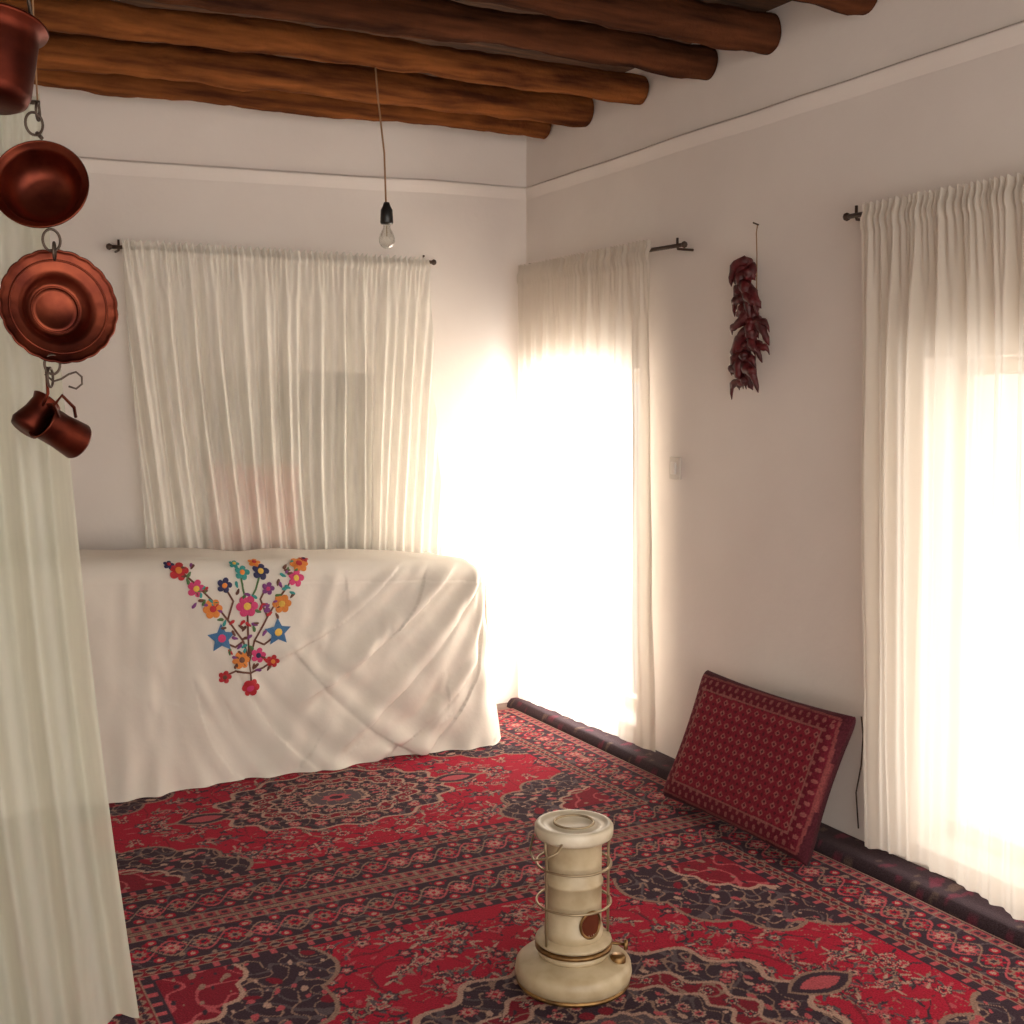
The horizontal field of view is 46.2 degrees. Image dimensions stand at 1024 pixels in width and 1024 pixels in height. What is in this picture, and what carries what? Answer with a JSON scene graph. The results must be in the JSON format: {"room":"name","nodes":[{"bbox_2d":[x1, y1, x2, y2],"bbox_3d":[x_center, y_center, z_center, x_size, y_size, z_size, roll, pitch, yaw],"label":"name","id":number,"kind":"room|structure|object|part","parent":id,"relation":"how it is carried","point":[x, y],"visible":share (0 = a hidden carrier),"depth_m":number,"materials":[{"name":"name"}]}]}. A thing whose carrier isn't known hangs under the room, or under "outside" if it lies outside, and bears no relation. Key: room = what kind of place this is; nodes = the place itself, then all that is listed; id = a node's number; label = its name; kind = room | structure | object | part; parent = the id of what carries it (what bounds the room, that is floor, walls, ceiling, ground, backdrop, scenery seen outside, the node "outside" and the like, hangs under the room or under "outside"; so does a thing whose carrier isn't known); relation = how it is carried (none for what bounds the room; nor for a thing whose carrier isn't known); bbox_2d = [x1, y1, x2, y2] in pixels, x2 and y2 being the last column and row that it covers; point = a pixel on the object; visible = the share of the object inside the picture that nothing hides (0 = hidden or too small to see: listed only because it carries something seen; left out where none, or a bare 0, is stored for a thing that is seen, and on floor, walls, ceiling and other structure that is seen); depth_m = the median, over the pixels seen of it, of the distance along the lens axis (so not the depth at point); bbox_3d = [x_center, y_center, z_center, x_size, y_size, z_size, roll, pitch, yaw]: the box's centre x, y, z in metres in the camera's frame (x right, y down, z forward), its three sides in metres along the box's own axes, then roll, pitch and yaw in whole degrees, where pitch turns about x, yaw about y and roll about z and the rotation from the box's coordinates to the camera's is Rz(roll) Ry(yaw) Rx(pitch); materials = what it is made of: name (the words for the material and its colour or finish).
{"room":"traditional dwelling","nodes":[
{"label":"traditional dwelling","id":0,"kind":"room"},
{"bbox_2d":[32,85,525,703],"bbox_3d":[-1.776,-0.526,5.129,3.980,3.100,0.400,-3,6,-28],"label":"wall","id":1,"kind":"structure","parent":0,"point":[477,244],"depth_m":5.37,"materials":[{"name":"paint"}]},
{"bbox_2d":[106,238,441,554],"bbox_3d":[-0.991,-0.455,5.255,1.476,1.394,0.127,-3,6,-28],"label":"lace curtain","id":2,"kind":"object","parent":1,"relation":"hanging from","point":[283,399],"visible":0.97,"depth_m":5.21,"materials":[{"name":"white fabric"}]},
{"bbox_3d":[-0.994,-1.112,5.191,1.425,0.031,0.015,-3,6,-28],"label":"rod","id":3,"kind":"part","parent":2,"relation":"part of","materials":[{"name":"grey metal"}]},
{"bbox_2d":[78,156,525,199],"bbox_3d":[-1.677,-1.405,4.864,3.980,0.159,0.016,-3,6,-28],"label":"trim","id":4,"kind":"structure","parent":1,"relation":"attached to","point":[92,165],"depth_m":5.25,"materials":[{"name":"paint"}]},
{"bbox_2d":[111,0,790,85],"bbox_3d":[-0.306,-1.689,2.292,3.980,0.200,5.780,-3,6,-28],"label":"ceiling","id":5,"kind":"structure","parent":0,"point":[753,5],"depth_m":4.46,"materials":[{"name":"brown wood"}]},
{"bbox_2d":[0,0,117,457],"bbox_3d":[-1.000,-0.791,2.460,0.274,1.364,0.230,1,5,11],"label":"pots","id":6,"kind":"object","parent":5,"relation":"hanging from","point":[56,305],"visible":1,"depth_m":2.52,"materials":[{"name":"brown metal"}]},
{"bbox_3d":[-1.001,-0.204,2.521,0.070,0.101,0.099,5,7,42],"label":"pot","id":7,"kind":"part","parent":6,"relation":"part of","materials":[{"name":"orange metal"}]},
{"bbox_3d":[-0.976,-0.261,2.506,0.018,0.084,0.017,-3,6,-28],"label":"pot handle","id":8,"kind":"part","parent":6,"relation":"part of","materials":[{"name":"orange metal"}]},
{"bbox_2d":[0,249,117,363],"bbox_3d":[-0.952,-0.431,2.520,0.240,0.240,0.075,-3,6,-28],"label":"tray","id":9,"kind":"object","parent":6,"relation":"on","point":[55,304],"depth_m":2.53,"materials":[{"name":"orange metal"}]},
{"bbox_2d":[28,403,91,457],"bbox_3d":[-0.951,-0.171,2.527,0.082,0.117,0.125,4,7,36],"label":"mug","id":10,"kind":"object","parent":6,"relation":"on","point":[68,435],"depth_m":2.50,"materials":[{"name":"orange metal"}]},
{"bbox_3d":[-0.926,-0.220,2.487,0.026,0.051,0.058,3,6,31],"label":"mug handle","id":11,"kind":"part","parent":6,"relation":"part of","materials":[{"name":"orange metal"}]},
{"bbox_2d":[0,0,138,1023],"bbox_3d":[-1.614,-0.092,2.392,1.615,2.698,0.104,-3,6,-28],"label":"curtain","id":12,"kind":"object","parent":5,"relation":"hanging from","point":[65,958],"visible":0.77,"depth_m":2.75,"materials":[{"name":"white fabric"}]},
{"bbox_3d":[-1.052,-1.183,2.625,0.004,0.570,0.054,-3,6,-28],"label":"hanging cord","id":13,"kind":"part","parent":12,"relation":"part of","materials":[{"name":"brown plastic"}]},
{"bbox_2d":[34,69,551,138],"bbox_3d":[-1.596,-1.683,4.683,3.971,0.217,0.153,-3,6,-28],"label":"ceiling beam","id":14,"kind":"structure","parent":5,"relation":"attached to","point":[112,85],"depth_m":4.98,"materials":[{"name":"brown wood"}]},
{"bbox_2d":[37,31,593,126],"bbox_3d":[-1.418,-1.639,4.356,3.972,0.227,0.176,-3,6,-28],"label":"ceiling beam","id":15,"kind":"structure","parent":5,"relation":"attached to","point":[243,72],"depth_m":4.61,"materials":[{"name":"brown wood"}]},
{"bbox_2d":[0,0,648,104],"bbox_3d":[-1.215,-1.599,3.987,3.971,0.208,0.141,-3,6,-28],"label":"ceiling beam","id":16,"kind":"structure","parent":5,"relation":"attached to","point":[108,19],"depth_m":4.23,"materials":[{"name":"brown wood"}]},
{"bbox_2d":[375,67,394,248],"bbox_3d":[-0.461,-1.298,4.381,0.060,0.664,0.062,-3,6,-28],"label":"hanging light bulb","id":17,"kind":"object","parent":5,"relation":"hanging from","point":[386,216],"visible":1,"depth_m":4.38,"materials":[{"name":"brown"}]},
{"bbox_3d":[-0.480,-1.370,4.377,0.046,0.520,0.011,2,6,22],"label":"cord","id":18,"kind":"part","parent":17,"relation":"part of","materials":[{"name":"brown plastic"}]},
{"bbox_2d":[380,202,392,224],"bbox_3d":[-0.459,-1.095,4.398,0.048,0.081,0.048,-3,6,-28],"label":"socket","id":19,"kind":"object","parent":17,"relation":"attached to","point":[386,216],"depth_m":4.38,"materials":[{"name":"black plastic"}]},
{"bbox_3d":[-0.459,-1.014,4.406,0.058,0.094,0.058,-3,6,-28],"label":"glass bulb","id":20,"kind":"part","parent":17,"relation":"part of","materials":[{"name":"clear glass"}]},
{"bbox_2d":[151,0,717,79],"bbox_3d":[-1.008,-1.574,3.602,3.973,0.209,0.168,-3,6,-28],"label":"ceiling beam","id":21,"kind":"structure","parent":5,"relation":"attached to","point":[436,20],"depth_m":4.06,"materials":[{"name":"brown wood"}]},
{"bbox_2d":[463,0,780,54],"bbox_3d":[-0.832,-1.551,3.278,3.973,0.237,0.187,-3,6,-28],"label":"ceiling beam","id":22,"kind":"structure","parent":5,"relation":"attached to","point":[712,25],"depth_m":3.98,"materials":[{"name":"brown wood"}]},
{"bbox_2d":[791,0,876,15],"bbox_3d":[-0.621,-1.520,2.891,3.970,0.197,0.169,-3,6,-28],"label":"ceiling beam","id":23,"kind":"structure","parent":5,"relation":"attached to","point":[845,7],"depth_m":3.76,"materials":[{"name":"brown wood"}]},
{"bbox_2d":[496,702,509,709],"bbox_3d":[-0.346,1.294,2.832,4.360,0.100,6.280,-3,6,-28],"label":"floor","id":24,"kind":"structure","parent":0,"point":[501,706],"depth_m":5.91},
{"bbox_2d":[109,708,710,936],"bbox_3d":[-0.662,1.079,4.518,2.420,0.014,1.672,-3,6,-28],"label":"rug","id":25,"kind":"object","parent":24,"relation":"on","point":[186,856],"visible":0.63,"depth_m":4.27,"materials":[{"name":"fabric"}]},
{"bbox_2d":[79,548,500,802],"bbox_3d":[-1.377,0.559,4.735,2.912,0.976,0.546,-3,6,-28],"label":"embroidered cloth","id":26,"kind":"object","parent":25,"relation":"on","point":[210,667],"visible":0.86,"depth_m":4.78,"materials":[{"name":"white"}]},
{"bbox_2d":[663,670,855,865],"bbox_3d":[0.833,0.856,4.151,0.251,0.460,0.765,-3,6,-28],"label":"cushion","id":27,"kind":"object","parent":25,"relation":"on","point":[765,765],"visible":1,"depth_m":4.04,"materials":[{"name":"red fabric"}]},
{"bbox_2d":[108,816,1023,1023],"bbox_3d":[0.272,1.239,2.798,2.420,0.014,2.242,-3,6,-28],"label":"rug","id":28,"kind":"object","parent":24,"relation":"on","point":[720,925],"visible":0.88,"depth_m":3.25,"materials":[{"name":"fabric"}]},
{"bbox_2d":[515,809,631,1007],"bbox_3d":[0.158,0.994,3.066,0.300,0.424,0.300,-3,6,-28],"label":"heater","id":29,"kind":"object","parent":28,"relation":"on","point":[572,961],"visible":1,"depth_m":3.00,"materials":[{"name":"beige metal"}]},
{"bbox_3d":[0.084,0.957,3.000,0.011,0.272,0.007,-4,7,-40],"label":"guard rod","id":30,"kind":"part","parent":29,"relation":"part of","materials":[{"name":"gold metal"}]},
{"bbox_3d":[0.076,0.840,2.988,0.058,0.051,0.140,-3,6,-28],"label":"bail handle","id":31,"kind":"part","parent":29,"relation":"part of","materials":[{"name":"gold metal"}]},
{"bbox_3d":[0.158,1.166,3.082,0.300,0.076,0.300,-3,6,-28],"label":"fuel tank","id":32,"kind":"part","parent":29,"relation":"part of","materials":[{"name":"beige metal"}]},
{"bbox_3d":[0.158,0.805,3.049,0.200,0.038,0.200,-3,6,-28],"label":"plate","id":33,"kind":"part","parent":29,"relation":"part of","materials":[{"name":"ceramic"}]},
{"bbox_3d":[0.250,0.949,3.089,0.011,0.272,0.007,-2,6,-16],"label":"guard rod","id":34,"kind":"part","parent":29,"relation":"part of","materials":[{"name":"gold metal"}]},
{"bbox_3d":[0.293,1.112,3.084,0.011,0.028,0.028,1,5,7],"label":"wick knob","id":35,"kind":"part","parent":29,"relation":"part of","materials":[{"name":"gold metal"}]},
{"bbox_2d":[507,698,1023,948],"bbox_3d":[1.129,1.120,3.914,0.155,0.042,4.600,-3,6,-28],"label":"floor cushion","id":36,"kind":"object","parent":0,"point":[943,893],"depth_m":3.82,"materials":[{"name":"brown fabric"}]},
{"bbox_2d":[526,0,1023,880],"bbox_3d":[1.448,-0.389,3.650,0.280,3.100,6.280,-3,6,-28],"label":"wall","id":37,"kind":"structure","parent":0,"point":[757,544],"depth_m":4.29,"materials":[{"name":"paint"}]},
{"bbox_2d":[517,238,693,751],"bbox_3d":[0.369,-0.082,5.244,0.127,2.095,1.291,-3,6,-28],"label":"curtain","id":38,"kind":"object","parent":37,"relation":"hanging from","point":[586,653],"visible":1,"depth_m":5.23,"materials":[{"name":"white fabric"}]},
{"bbox_3d":[0.363,-1.084,5.137,0.015,0.036,1.230,-3,6,-28],"label":"rod","id":39,"kind":"part","parent":38,"relation":"part of","materials":[{"name":"grey metal"}]},
{"bbox_2d":[669,457,681,479],"bbox_3d":[0.653,-0.176,4.825,0.023,0.090,0.070,-3,6,-28],"label":"light switch","id":40,"kind":"object","parent":37,"relation":"attached to","point":[675,463],"visible":1,"depth_m":4.81,"materials":[{"name":"beige plastic"}]},
{"bbox_2d":[728,222,769,399],"bbox_3d":[0.862,-0.723,4.308,0.102,0.637,0.216,-3,6,-28],"label":"chili peppers","id":41,"kind":"object","parent":37,"relation":"attached to","point":[743,270],"visible":1,"depth_m":4.29,"materials":[{"name":"brown food"}]},
{"bbox_2d":[525,20,1023,199],"bbox_3d":[1.437,-1.323,3.272,0.016,0.097,5.780,-3,6,-28],"label":"trim","id":42,"kind":"structure","parent":37,"relation":"attached to","point":[1011,35],"depth_m":4.07,"materials":[{"name":"paint"}]},
{"bbox_2d":[855,717,862,828],"bbox_3d":[1.154,0.866,3.981,0.010,0.381,0.030,-3,6,-28],"label":"cable","id":43,"kind":"object","parent":37,"relation":"attached to","point":[861,717],"depth_m":3.98,"materials":[{"name":"black plastic"}]},
{"bbox_2d":[843,172,1023,920],"bbox_3d":[1.476,0.120,3.193,0.138,2.060,1.712,-3,6,-28],"label":"curtain","id":44,"kind":"object","parent":37,"relation":"hanging from","point":[943,269],"visible":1,"depth_m":3.50,"materials":[{"name":"white fabric"}]},
{"bbox_3d":[1.471,-0.868,3.099,0.015,0.031,1.670,-3,6,-28],"label":"rod","id":45,"kind":"part","parent":44,"relation":"part of","materials":[{"name":"grey metal"}]}
]}

